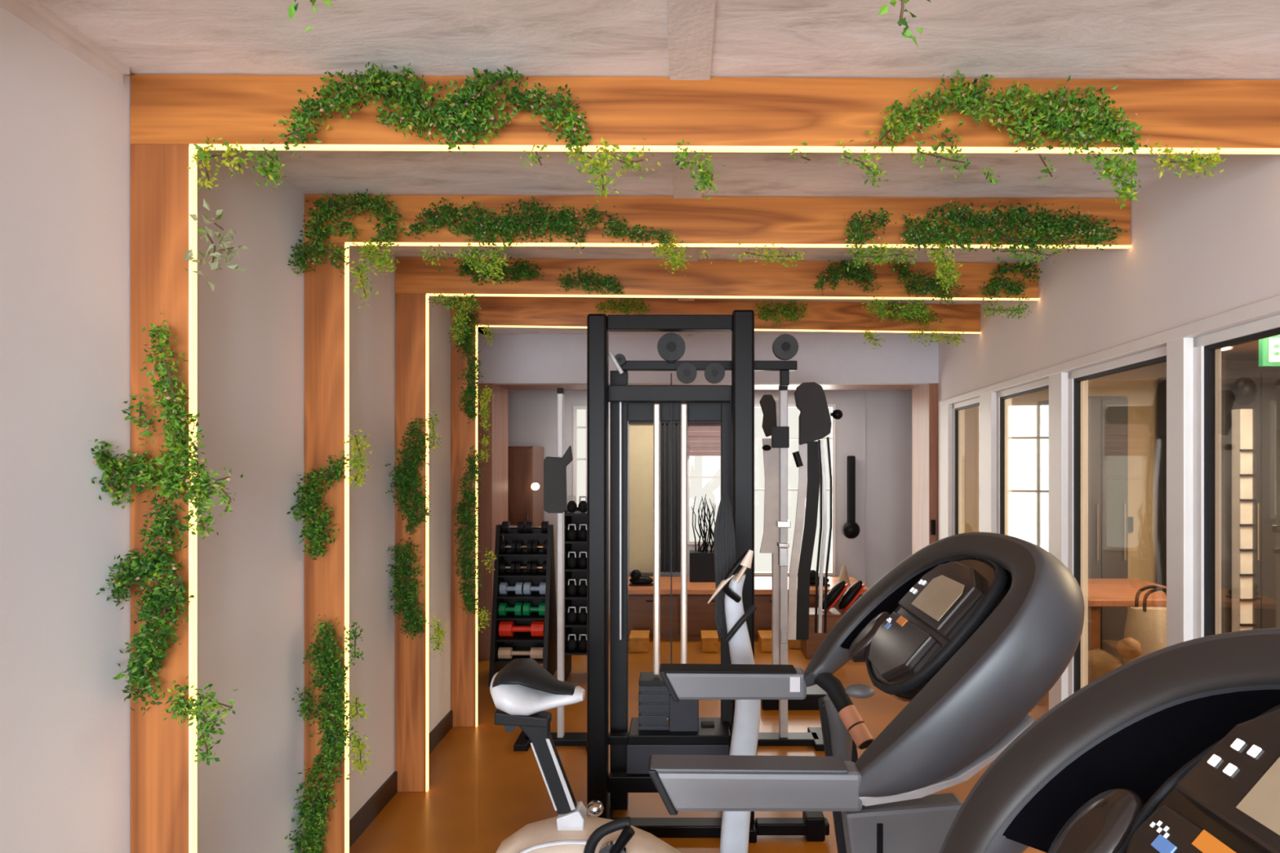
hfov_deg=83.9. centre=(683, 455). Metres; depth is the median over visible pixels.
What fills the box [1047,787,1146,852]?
tray
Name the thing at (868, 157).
sprig
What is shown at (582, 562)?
kettlebell
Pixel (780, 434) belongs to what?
exercise machine
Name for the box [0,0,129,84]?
trim
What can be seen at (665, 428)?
curtain
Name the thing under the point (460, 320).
sprig
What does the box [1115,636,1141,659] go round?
ball
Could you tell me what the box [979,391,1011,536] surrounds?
trim
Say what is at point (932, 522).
light switch
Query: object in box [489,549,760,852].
exercise bike
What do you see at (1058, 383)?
window frame
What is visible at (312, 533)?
climbing ivy
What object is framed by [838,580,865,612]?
trainer
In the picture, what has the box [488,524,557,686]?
dumbbell rack
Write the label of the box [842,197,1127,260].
trailing ivy
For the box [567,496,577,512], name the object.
kettlebell
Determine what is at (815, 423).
machine
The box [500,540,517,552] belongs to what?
dumbbell
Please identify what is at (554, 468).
exercise machine
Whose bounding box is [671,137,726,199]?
sprig
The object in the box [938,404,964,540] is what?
trim
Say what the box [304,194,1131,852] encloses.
frame
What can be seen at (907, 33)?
sprig
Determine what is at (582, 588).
kettlebell
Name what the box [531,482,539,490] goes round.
round wall light
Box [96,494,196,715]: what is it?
climbing ivy
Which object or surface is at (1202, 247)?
wall
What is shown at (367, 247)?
sprig
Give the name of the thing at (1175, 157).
sprig
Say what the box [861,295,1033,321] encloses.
sprig
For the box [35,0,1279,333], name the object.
ceiling
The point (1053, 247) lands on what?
sprig
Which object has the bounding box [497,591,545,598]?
shelf
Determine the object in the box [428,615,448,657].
sprig
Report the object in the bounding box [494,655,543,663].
shelf
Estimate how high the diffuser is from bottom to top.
0.008 m
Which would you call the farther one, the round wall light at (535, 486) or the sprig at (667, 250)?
the round wall light at (535, 486)
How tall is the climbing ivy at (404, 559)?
0.498 m
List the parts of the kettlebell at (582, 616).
handle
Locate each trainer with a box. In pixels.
[822,580,848,611]
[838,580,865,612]
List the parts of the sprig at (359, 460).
stem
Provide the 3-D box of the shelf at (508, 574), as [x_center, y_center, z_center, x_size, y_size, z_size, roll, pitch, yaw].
[-1.170,0.876,5.239,0.350,0.012,0.162,0,0,0]
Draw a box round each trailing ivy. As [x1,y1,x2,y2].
[269,61,591,157]
[288,188,406,278]
[400,195,676,253]
[453,255,626,294]
[595,297,649,315]
[752,299,943,328]
[813,258,1042,305]
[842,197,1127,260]
[864,68,1151,159]
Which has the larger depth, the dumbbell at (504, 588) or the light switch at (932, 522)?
the light switch at (932, 522)
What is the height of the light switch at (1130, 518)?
0.120 m
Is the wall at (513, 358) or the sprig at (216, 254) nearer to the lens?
the sprig at (216, 254)
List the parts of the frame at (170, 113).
post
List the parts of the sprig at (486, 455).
stem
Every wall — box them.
[0,5,450,852]
[477,333,938,384]
[507,390,911,614]
[937,153,1279,540]
[964,360,1279,607]
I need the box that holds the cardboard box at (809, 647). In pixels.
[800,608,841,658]
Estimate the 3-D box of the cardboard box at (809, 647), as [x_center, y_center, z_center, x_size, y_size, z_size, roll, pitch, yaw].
[1.125,1.451,5.825,0.291,0.358,0.258,0,0,0]
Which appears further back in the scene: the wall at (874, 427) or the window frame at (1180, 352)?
the wall at (874, 427)
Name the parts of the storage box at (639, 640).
lid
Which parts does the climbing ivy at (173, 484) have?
stem, stem, stem, stem, stem, stem, stem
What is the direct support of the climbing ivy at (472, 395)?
attached to the frame at (498, 311)
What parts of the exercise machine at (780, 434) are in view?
post, scale plate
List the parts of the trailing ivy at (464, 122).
stem, stem, stem, stem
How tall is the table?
0.820 m
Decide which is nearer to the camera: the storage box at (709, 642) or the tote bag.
the tote bag
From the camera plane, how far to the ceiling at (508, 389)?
7.21 m
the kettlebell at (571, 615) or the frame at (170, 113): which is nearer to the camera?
the frame at (170, 113)
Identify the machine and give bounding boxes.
[513,387,586,751]
[586,309,829,843]
[756,385,824,751]
[759,382,842,710]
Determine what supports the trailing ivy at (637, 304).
attached to the frame at (498, 311)
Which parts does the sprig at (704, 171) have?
stem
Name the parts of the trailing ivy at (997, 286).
stem, stem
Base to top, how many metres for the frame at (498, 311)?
2.595 m
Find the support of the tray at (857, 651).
on the treadmill at (973, 631)
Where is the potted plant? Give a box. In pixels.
[689,493,715,582]
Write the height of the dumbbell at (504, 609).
0.096 m
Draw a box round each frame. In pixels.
[130,74,1279,852]
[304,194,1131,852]
[395,257,1039,791]
[450,296,980,727]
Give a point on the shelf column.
(1244, 390)
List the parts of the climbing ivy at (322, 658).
stem, stem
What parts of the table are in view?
leg, leg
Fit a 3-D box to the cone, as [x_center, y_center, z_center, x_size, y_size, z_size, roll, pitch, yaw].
[1.480,1.093,6.550,0.110,0.185,0.110,0,0,0]
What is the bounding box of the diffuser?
[1221,346,1231,351]
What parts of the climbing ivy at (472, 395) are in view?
stem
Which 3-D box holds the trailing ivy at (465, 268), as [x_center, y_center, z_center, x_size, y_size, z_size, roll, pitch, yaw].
[-0.691,-0.869,3.424,0.836,0.194,0.096,0,0,-3]
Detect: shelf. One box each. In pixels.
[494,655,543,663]
[495,631,543,641]
[496,612,544,620]
[497,572,546,577]
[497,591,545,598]
[498,552,546,556]
[499,532,547,535]
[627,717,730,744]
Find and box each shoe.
[629,569,653,586]
[809,569,830,586]
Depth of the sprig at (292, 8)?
0.93 m
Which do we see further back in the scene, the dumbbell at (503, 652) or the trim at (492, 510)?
the trim at (492, 510)
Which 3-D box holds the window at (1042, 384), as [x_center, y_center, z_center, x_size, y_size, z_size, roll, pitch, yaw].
[1.852,0.608,3.855,0.030,1.984,0.879,0,0,7]
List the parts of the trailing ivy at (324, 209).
stem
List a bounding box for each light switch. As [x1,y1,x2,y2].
[930,520,935,534]
[1128,516,1133,532]
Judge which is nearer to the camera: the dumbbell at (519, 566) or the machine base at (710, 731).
the machine base at (710, 731)
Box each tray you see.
[848,611,890,662]
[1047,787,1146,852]
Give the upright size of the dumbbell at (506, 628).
0.116 m
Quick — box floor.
[349,614,1048,852]
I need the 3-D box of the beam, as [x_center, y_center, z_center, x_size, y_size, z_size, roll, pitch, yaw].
[0.017,-0.967,1.480,0.103,0.022,8.360,0,0,0]
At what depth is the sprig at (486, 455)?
4.24 m
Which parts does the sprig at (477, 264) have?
stem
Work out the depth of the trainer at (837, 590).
5.81 m
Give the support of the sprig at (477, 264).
hanging from the frame at (718, 221)
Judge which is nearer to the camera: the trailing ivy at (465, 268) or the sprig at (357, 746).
the sprig at (357, 746)
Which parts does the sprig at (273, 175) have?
stem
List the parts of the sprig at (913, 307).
stem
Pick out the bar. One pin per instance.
(851, 529)
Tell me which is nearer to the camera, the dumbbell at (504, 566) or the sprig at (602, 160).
the sprig at (602, 160)
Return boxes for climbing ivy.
[88,311,243,538]
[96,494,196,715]
[161,675,238,765]
[284,614,364,852]
[286,450,352,559]
[385,417,432,535]
[386,537,429,639]
[453,306,484,423]
[453,445,484,617]
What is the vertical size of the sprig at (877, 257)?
0.130 m
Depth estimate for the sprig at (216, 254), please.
1.75 m
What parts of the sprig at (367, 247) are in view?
stem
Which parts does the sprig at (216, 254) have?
stem, stem, stem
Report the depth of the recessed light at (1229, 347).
4.73 m
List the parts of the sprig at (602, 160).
stem, stem, stem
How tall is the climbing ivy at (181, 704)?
0.218 m
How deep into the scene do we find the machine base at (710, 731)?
3.13 m
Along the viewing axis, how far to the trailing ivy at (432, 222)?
2.58 m
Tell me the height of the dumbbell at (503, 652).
0.084 m
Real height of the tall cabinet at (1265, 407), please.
2.235 m
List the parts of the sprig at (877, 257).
stem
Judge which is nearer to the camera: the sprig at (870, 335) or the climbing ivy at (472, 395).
the climbing ivy at (472, 395)
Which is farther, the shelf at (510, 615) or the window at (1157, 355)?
the shelf at (510, 615)
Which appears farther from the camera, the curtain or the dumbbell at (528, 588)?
the curtain
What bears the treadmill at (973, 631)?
on the floor
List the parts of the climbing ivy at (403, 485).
stem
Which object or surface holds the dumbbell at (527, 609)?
on the dumbbell rack at (521, 641)
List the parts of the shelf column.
shelf, shelf, shelf, shelf, shelf, shelf, shelf, shelf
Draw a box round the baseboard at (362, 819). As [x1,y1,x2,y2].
[349,710,453,848]
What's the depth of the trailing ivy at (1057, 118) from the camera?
1.76 m
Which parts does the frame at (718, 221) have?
post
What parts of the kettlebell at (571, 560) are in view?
handle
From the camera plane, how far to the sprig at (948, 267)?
2.60 m
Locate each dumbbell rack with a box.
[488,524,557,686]
[564,506,586,681]
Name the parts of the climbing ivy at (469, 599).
stem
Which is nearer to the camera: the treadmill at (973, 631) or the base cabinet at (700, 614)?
the treadmill at (973, 631)
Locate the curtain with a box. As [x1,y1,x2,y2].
[660,422,680,572]
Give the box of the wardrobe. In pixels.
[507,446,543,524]
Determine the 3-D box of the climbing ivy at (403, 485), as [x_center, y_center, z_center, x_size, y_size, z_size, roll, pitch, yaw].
[-1.309,0.099,3.401,0.215,0.566,0.122,0,0,-18]
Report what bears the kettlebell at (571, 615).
on the dumbbell rack at (577, 517)
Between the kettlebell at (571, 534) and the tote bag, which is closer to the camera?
the tote bag
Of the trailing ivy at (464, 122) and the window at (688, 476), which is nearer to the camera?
the trailing ivy at (464, 122)
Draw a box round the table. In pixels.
[1036,578,1166,706]
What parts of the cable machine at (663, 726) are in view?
plate, plate, plate, plate, plate, guide rod, header plate, guide rod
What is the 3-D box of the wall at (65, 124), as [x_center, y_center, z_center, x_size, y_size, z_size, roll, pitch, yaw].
[-1.450,0.321,0.875,0.100,2.618,7.350,0,0,0]
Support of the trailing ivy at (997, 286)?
attached to the frame at (415, 281)
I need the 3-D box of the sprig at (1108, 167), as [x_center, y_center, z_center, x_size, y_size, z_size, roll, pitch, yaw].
[1.067,-0.698,1.766,0.163,0.157,0.082,0,0,0]
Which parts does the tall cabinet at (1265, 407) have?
door, handle, door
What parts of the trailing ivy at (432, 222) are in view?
stem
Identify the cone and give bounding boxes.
[838,564,849,585]
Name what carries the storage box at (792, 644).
on the floor
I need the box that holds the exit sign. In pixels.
[1258,334,1279,367]
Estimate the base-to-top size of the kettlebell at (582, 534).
0.119 m
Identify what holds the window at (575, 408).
in the wall at (874, 427)
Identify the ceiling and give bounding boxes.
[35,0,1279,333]
[507,389,911,390]
[1221,339,1258,360]
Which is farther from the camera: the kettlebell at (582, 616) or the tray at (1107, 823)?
the kettlebell at (582, 616)
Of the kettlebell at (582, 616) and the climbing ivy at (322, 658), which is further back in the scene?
the kettlebell at (582, 616)
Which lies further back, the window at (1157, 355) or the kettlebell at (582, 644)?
the kettlebell at (582, 644)
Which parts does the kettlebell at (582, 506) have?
handle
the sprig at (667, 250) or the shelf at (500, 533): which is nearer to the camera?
the sprig at (667, 250)
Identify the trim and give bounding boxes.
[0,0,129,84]
[477,383,937,659]
[628,421,720,423]
[629,423,653,573]
[937,294,1279,407]
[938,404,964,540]
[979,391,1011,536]
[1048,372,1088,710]
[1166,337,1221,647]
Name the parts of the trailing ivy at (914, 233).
stem, stem, stem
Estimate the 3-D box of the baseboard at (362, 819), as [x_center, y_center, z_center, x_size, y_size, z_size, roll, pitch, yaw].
[-1.393,1.580,0.925,0.014,0.100,7.250,0,0,0]
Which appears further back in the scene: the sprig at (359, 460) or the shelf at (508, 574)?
the shelf at (508, 574)
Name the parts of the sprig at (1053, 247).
stem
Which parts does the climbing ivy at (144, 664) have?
stem, stem, stem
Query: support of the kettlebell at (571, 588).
on the dumbbell rack at (577, 517)
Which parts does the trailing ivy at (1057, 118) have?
stem, stem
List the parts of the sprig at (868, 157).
stem, stem, stem, stem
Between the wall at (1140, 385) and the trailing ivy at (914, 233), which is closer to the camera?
the trailing ivy at (914, 233)
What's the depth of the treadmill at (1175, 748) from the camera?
0.96 m
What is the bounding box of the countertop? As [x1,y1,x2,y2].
[628,577,869,594]
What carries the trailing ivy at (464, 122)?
attached to the frame at (170, 113)
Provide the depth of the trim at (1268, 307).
2.52 m
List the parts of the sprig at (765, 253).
stem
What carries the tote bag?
on the bench
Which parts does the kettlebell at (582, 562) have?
handle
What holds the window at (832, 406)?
in the wall at (874, 427)
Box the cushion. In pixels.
[1088,648,1124,684]
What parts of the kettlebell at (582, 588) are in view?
handle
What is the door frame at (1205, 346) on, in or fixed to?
in the wall at (1202, 247)
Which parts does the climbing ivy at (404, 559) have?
stem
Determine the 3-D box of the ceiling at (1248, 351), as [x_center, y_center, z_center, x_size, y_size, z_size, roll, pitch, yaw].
[3.125,-0.790,1.500,3.949,0.080,8.400,0,0,0]
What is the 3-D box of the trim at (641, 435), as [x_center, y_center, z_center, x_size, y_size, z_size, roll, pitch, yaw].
[-0.415,0.430,7.269,0.270,1.520,0.059,0,0,0]
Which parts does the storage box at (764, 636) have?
lid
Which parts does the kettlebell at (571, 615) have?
handle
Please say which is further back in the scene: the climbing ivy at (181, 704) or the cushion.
the cushion
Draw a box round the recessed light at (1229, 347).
[1221,345,1233,351]
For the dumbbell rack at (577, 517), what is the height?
1.250 m
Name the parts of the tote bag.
handle, handle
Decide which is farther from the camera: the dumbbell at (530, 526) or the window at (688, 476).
the window at (688, 476)
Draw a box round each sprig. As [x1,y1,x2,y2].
[180,198,248,292]
[186,136,253,191]
[243,137,286,190]
[287,0,333,32]
[342,429,372,490]
[342,692,372,776]
[349,238,399,308]
[417,243,508,284]
[422,411,440,451]
[427,289,481,349]
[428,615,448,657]
[475,322,497,632]
[520,137,661,202]
[651,233,692,273]
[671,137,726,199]
[699,242,806,267]
[790,138,1057,187]
[844,237,917,272]
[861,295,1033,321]
[862,325,964,348]
[878,0,931,46]
[922,240,963,294]
[996,240,1066,269]
[1080,144,1142,208]
[1148,140,1226,178]
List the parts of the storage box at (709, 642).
lid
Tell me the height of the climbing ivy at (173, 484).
0.563 m
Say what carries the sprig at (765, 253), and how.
hanging from the frame at (718, 221)
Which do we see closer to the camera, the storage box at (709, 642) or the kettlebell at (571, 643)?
the kettlebell at (571, 643)
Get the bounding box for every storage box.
[628,630,649,652]
[700,630,718,652]
[757,630,771,652]
[787,630,800,648]
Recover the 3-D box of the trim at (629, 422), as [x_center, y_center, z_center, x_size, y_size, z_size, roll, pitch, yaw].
[-0.080,-0.400,7.250,0.960,0.140,0.099,0,0,0]
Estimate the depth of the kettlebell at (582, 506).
5.14 m
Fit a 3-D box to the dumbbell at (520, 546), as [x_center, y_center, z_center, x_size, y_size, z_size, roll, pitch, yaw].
[-1.170,0.673,5.256,0.107,0.092,0.092,0,0,0]
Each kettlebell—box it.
[566,524,577,540]
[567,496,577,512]
[567,551,577,568]
[567,578,577,595]
[567,606,577,622]
[567,634,577,650]
[577,496,586,512]
[577,524,586,540]
[577,551,586,568]
[577,578,586,595]
[577,606,586,622]
[577,634,586,650]
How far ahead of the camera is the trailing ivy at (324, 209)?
2.57 m
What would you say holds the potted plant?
on the countertop
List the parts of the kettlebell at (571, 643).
handle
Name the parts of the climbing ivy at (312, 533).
stem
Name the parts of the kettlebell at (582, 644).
handle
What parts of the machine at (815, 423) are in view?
backrest panel, post, lever, lever, lever, ball knob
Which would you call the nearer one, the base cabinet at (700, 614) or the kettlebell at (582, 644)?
the kettlebell at (582, 644)
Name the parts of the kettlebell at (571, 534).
handle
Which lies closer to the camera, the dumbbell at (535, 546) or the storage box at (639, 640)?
the dumbbell at (535, 546)
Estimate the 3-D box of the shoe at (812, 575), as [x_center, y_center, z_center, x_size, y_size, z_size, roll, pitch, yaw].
[1.225,1.113,6.500,0.220,0.142,0.100,0,0,0]
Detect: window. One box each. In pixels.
[573,405,586,504]
[687,426,720,544]
[754,404,835,575]
[952,396,979,535]
[996,377,1048,534]
[1067,345,1166,697]
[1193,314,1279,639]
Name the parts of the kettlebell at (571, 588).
handle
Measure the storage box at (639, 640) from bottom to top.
0.120 m
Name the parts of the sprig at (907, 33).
stem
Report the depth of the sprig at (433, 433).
3.41 m
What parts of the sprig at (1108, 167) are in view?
stem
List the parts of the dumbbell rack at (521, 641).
frame, panel, frame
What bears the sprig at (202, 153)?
hanging from the frame at (170, 113)
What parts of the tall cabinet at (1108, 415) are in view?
door, handle, door, handle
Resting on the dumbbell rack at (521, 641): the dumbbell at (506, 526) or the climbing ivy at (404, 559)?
the dumbbell at (506, 526)
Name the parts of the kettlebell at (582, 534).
handle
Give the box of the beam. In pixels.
[666,0,715,335]
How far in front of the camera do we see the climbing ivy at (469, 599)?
4.23 m
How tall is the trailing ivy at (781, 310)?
0.181 m
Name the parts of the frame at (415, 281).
post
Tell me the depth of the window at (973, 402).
5.24 m
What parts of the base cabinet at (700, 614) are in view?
door, door, door, door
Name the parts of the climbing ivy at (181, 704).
stem, stem, stem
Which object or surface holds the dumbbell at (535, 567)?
on the dumbbell rack at (521, 641)
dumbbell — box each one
[497,647,543,658]
[498,582,524,595]
[498,603,523,615]
[498,621,544,636]
[499,561,516,573]
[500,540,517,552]
[501,521,525,532]
[515,561,532,573]
[516,540,533,552]
[522,603,545,616]
[523,582,546,595]
[524,521,549,532]
[531,561,546,573]
[532,540,546,552]
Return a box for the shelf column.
[1231,377,1257,631]
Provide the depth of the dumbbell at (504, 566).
5.20 m
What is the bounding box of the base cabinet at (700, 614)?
[628,577,869,638]
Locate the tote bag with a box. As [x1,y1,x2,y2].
[1123,585,1166,664]
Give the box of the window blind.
[687,423,720,455]
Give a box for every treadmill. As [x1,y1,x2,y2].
[648,532,1084,852]
[939,627,1279,852]
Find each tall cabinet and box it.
[1037,395,1128,662]
[1157,369,1279,633]
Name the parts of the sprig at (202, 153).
stem, stem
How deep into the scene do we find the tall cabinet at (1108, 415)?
4.98 m
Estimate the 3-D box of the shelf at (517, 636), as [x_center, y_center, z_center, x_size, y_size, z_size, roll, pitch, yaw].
[-1.170,1.326,5.236,0.350,0.012,0.288,0,0,0]
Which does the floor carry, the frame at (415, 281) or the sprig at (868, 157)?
the frame at (415, 281)
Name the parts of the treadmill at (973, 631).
handrail, handrail, label plate, pulse handle, stop knob, arch trim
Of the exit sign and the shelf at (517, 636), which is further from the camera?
the shelf at (517, 636)
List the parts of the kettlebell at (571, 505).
handle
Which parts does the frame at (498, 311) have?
post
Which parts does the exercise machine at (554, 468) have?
post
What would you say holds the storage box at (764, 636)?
on the floor
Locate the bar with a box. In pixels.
[842,455,859,538]
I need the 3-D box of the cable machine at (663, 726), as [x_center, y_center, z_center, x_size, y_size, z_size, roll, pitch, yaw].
[0.100,0.500,3.230,1.040,2.259,0.480,0,0,0]
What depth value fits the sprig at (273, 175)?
1.75 m
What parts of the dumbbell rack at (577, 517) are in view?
frame, shelf, shelf, shelf, shelf, shelf, shelf, panel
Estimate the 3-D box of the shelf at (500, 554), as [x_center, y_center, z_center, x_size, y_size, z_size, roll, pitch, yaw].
[-1.170,0.726,5.240,0.350,0.012,0.120,0,0,0]
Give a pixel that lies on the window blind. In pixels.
(691, 431)
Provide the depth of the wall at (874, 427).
7.30 m
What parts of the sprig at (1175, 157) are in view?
stem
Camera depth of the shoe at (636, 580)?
6.46 m

